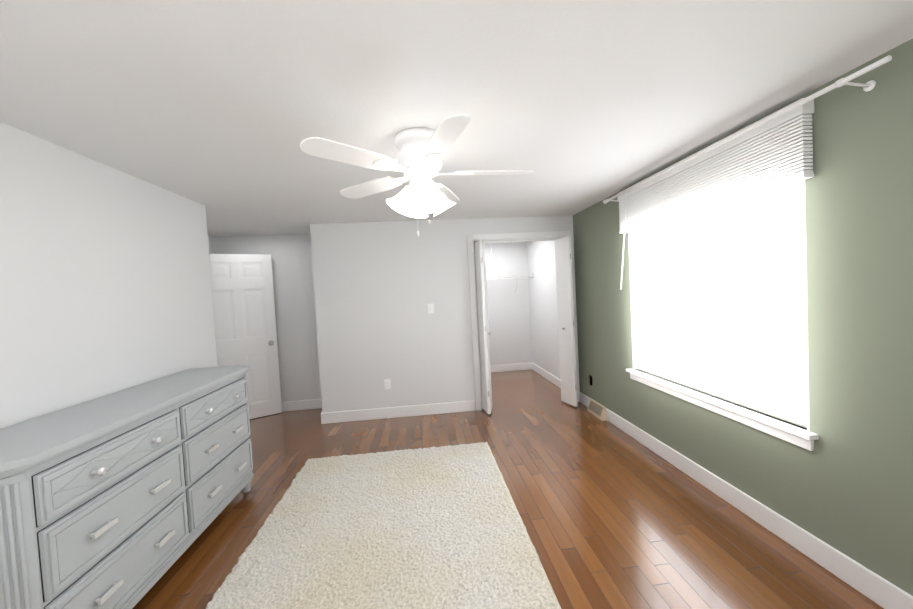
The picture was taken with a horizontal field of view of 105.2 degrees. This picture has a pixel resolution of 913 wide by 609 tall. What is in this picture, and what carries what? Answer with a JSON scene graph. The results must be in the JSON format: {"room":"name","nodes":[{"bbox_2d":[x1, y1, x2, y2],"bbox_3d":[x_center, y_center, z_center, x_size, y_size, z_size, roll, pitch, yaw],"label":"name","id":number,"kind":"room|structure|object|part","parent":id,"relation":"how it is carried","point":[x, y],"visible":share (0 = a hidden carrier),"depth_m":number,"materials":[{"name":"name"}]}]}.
{"room":"bedroom","nodes":[
{"label":"bedroom","id":0,"kind":"room"},
{"bbox_2d":[0,122,217,428],"bbox_3d":[-1.986,0.346,1.220,0.120,2.290,3.673,-3,2,-6],"label":"wall","id":1,"kind":"structure","parent":0,"point":[105,282],"depth_m":1.90,"materials":[{"name":"white paint"}]},
{"bbox_2d":[208,236,212,253],"bbox_3d":[-3.005,0.312,3.766,0.085,2.290,1.597,-3,2,-6],"label":"wall","id":2,"kind":"structure","parent":0,"point":[210,245],"depth_m":4.37,"materials":[{"name":"white paint"}]},
{"bbox_2d":[212,234,320,401],"bbox_3d":[-1.621,0.210,4.644,2.850,2.290,0.120,-3,2,-6],"label":"wall","id":3,"kind":"structure","parent":0,"point":[295,310],"depth_m":4.53,"materials":[{"name":"white paint"}]},
{"bbox_2d":[209,254,281,418],"bbox_3d":[-2.633,0.403,4.245,0.795,2.022,0.169,-4,2,-33],"label":"entry door","id":4,"kind":"structure","parent":3,"relation":"in","point":[243,308],"depth_m":4.29,"materials":[{"name":"white wood"}]},
{"bbox_2d":[281,399,321,411],"bbox_3d":[-2.228,1.329,4.546,1.500,0.127,0.020,-3,2,-6],"label":"baseboard","id":5,"kind":"structure","parent":3,"relation":"attached to","point":[314,403],"depth_m":4.56,"materials":[{"name":"white wood"}]},
{"bbox_2d":[310,216,579,412],"bbox_3d":[-0.092,0.138,4.429,3.094,2.290,0.608,-3,2,-6],"label":"wall","id":6,"kind":"structure","parent":0,"point":[379,287],"depth_m":4.08,"materials":[{"name":"white paint"}]},
{"bbox_2d":[384,379,390,388],"bbox_3d":[-0.805,0.933,4.083,0.070,0.116,0.010,-3,2,-6],"label":"outlet","id":7,"kind":"object","parent":6,"relation":"attached to","point":[387,382],"visible":1,"depth_m":4.08,"materials":[{"name":"white plastic"}]},
{"bbox_3d":[-0.301,0.048,4.106,0.070,0.116,0.012,-3,2,-6],"label":"light switch","id":8,"kind":"part","parent":6,"relation":"part of","materials":[{"name":"white plastic"}]},
{"bbox_2d":[474,239,492,413],"bbox_3d":[0.332,0.252,4.104,0.136,2.008,0.280,-3,2,-6],"label":"bifold door","id":9,"kind":"structure","parent":6,"relation":"attached to","point":[482,316],"depth_m":4.04,"materials":[{"name":"white wood"}]},
{"bbox_2d":[555,236,577,406],"bbox_3d":[1.317,0.197,4.200,0.109,2.008,0.282,-3,2,-6],"label":"bifold door","id":10,"kind":"structure","parent":6,"relation":"attached to","point":[565,309],"depth_m":4.17,"materials":[{"name":"white wood"}]},
{"bbox_2d":[0,0,912,236],"bbox_3d":[-1.140,-0.946,2.709,5.634,0.100,6.540,-3,2,-6],"label":"ceiling","id":11,"kind":"structure","parent":0,"point":[220,110],"depth_m":1.44,"materials":[{"name":"white paint"}]},
{"bbox_2d":[300,114,533,236],"bbox_3d":[-0.130,-0.649,1.936,1.175,0.547,1.245,-3,2,-6],"label":"ceiling fan","id":12,"kind":"object","parent":11,"relation":"hanging from","point":[423,152],"visible":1,"depth_m":1.84,"materials":[{"name":"white metal"}]},
{"bbox_2d":[132,370,883,608],"bbox_3d":[-0.521,1.411,2.839,4.639,0.100,6.540,-3,2,-6],"label":"floor","id":13,"kind":"structure","parent":0,"point":[612,516],"depth_m":2.20,"materials":[{"name":"brown wood"}]},
{"bbox_2d":[0,365,253,608],"bbox_3d":[-1.691,0.976,1.895,0.506,0.955,1.630,-3,2,-6],"label":"dresser","id":14,"kind":"object","parent":13,"relation":"on","point":[122,499],"visible":1,"depth_m":1.52,"materials":[{"name":"grey paint"}]},
{"bbox_2d":[206,441,560,608],"bbox_3d":[-0.375,1.369,1.764,1.632,0.042,2.841,-3,2,-6],"label":"rug","id":15,"kind":"object","parent":13,"relation":"on","point":[440,527],"visible":1,"depth_m":1.98,"materials":[{"name":"beige carpet"}]},
{"bbox_2d":[321,400,474,423],"bbox_3d":[-0.669,1.262,4.106,1.791,0.127,0.022,-3,2,-6],"label":"baseboard","id":16,"kind":"structure","parent":13,"relation":"on","point":[462,406],"depth_m":4.09,"materials":[{"name":"white wood"}]},
{"bbox_2d":[587,398,606,420],"bbox_3d":[1.536,1.150,3.831,0.056,0.140,0.320,-3,2,-6],"label":"floor vent","id":17,"kind":"object","parent":13,"relation":"in","point":[596,409],"visible":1,"depth_m":3.78,"materials":[{"name":"beige metal"}]},
{"bbox_2d":[485,242,532,364],"bbox_3d":[0.534,0.047,6.132,1.500,2.290,0.120,-3,2,-6],"label":"wall","id":18,"kind":"structure","parent":0,"point":[523,322],"depth_m":6.11,"materials":[{"name":"white paint"}]},
{"bbox_2d":[486,243,533,291],"bbox_3d":[0.521,-0.637,5.895,1.498,0.908,0.307,-3,2,-6],"label":"wire closet shelf","id":19,"kind":"object","parent":18,"relation":"attached to","point":[504,275],"visible":0.62,"depth_m":5.81,"materials":[{"name":"white metal"}]},
{"bbox_2d":[491,363,532,372],"bbox_3d":[0.607,1.128,6.102,1.440,0.127,0.016,-3,2,-6],"label":"baseboard","id":20,"kind":"structure","parent":18,"relation":"attached to","point":[518,366],"depth_m":6.13,"materials":[{"name":"white wood"}]},
{"bbox_2d":[467,231,569,410],"bbox_3d":[0.800,0.189,4.287,1.263,2.105,0.156,-3,2,-6],"label":"trim","id":21,"kind":"structure","parent":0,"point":[518,237],"depth_m":4.16,"materials":[{"name":"white wood"}]},
{"bbox_2d":[525,38,912,595],"bbox_3d":[1.662,0.094,3.019,0.120,2.290,6.540,-3,2,-6],"label":"wall","id":22,"kind":"structure","parent":0,"point":[845,486],"depth_m":1.60,"materials":[{"name":"green paint"}]},
{"bbox_2d":[529,362,560,388],"bbox_3d":[1.424,1.112,5.314,0.016,0.127,1.746,-3,2,-6],"label":"baseboard","id":23,"kind":"structure","parent":22,"relation":"attached to","point":[537,369],"depth_m":5.44,"materials":[{"name":"white wood"}]},
{"bbox_2d":[626,180,818,450],"bbox_3d":[1.689,0.018,2.444,0.170,1.363,1.535,-3,2,-6],"label":"window","id":24,"kind":"structure","parent":22,"relation":"in","point":[718,295],"depth_m":2.24,"materials":[{"name":"white glass"}]},
{"bbox_2d":[617,98,814,288],"bbox_3d":[1.571,-0.552,2.411,0.100,0.870,1.545,-3,2,-6],"label":"window blind","id":25,"kind":"object","parent":24,"relation":"attached to","point":[773,154],"visible":1,"depth_m":2.02,"materials":[{"name":"white"}]},
{"bbox_2d":[577,392,912,608],"bbox_3d":[1.740,1.204,2.121,0.024,0.127,4.434,-3,2,-6],"label":"baseboard","id":26,"kind":"structure","parent":22,"relation":"attached to","point":[874,587],"depth_m":1.87,"materials":[{"name":"white wood"}]},
{"bbox_2d":[603,55,891,203],"bbox_3d":[1.538,-0.925,2.272,0.157,0.052,1.996,-3,2,-6],"label":"curtain rod","id":27,"kind":"object","parent":22,"relation":"attached to","point":[869,86],"visible":0.85,"depth_m":1.59,"materials":[{"name":"white metal"}]}
]}

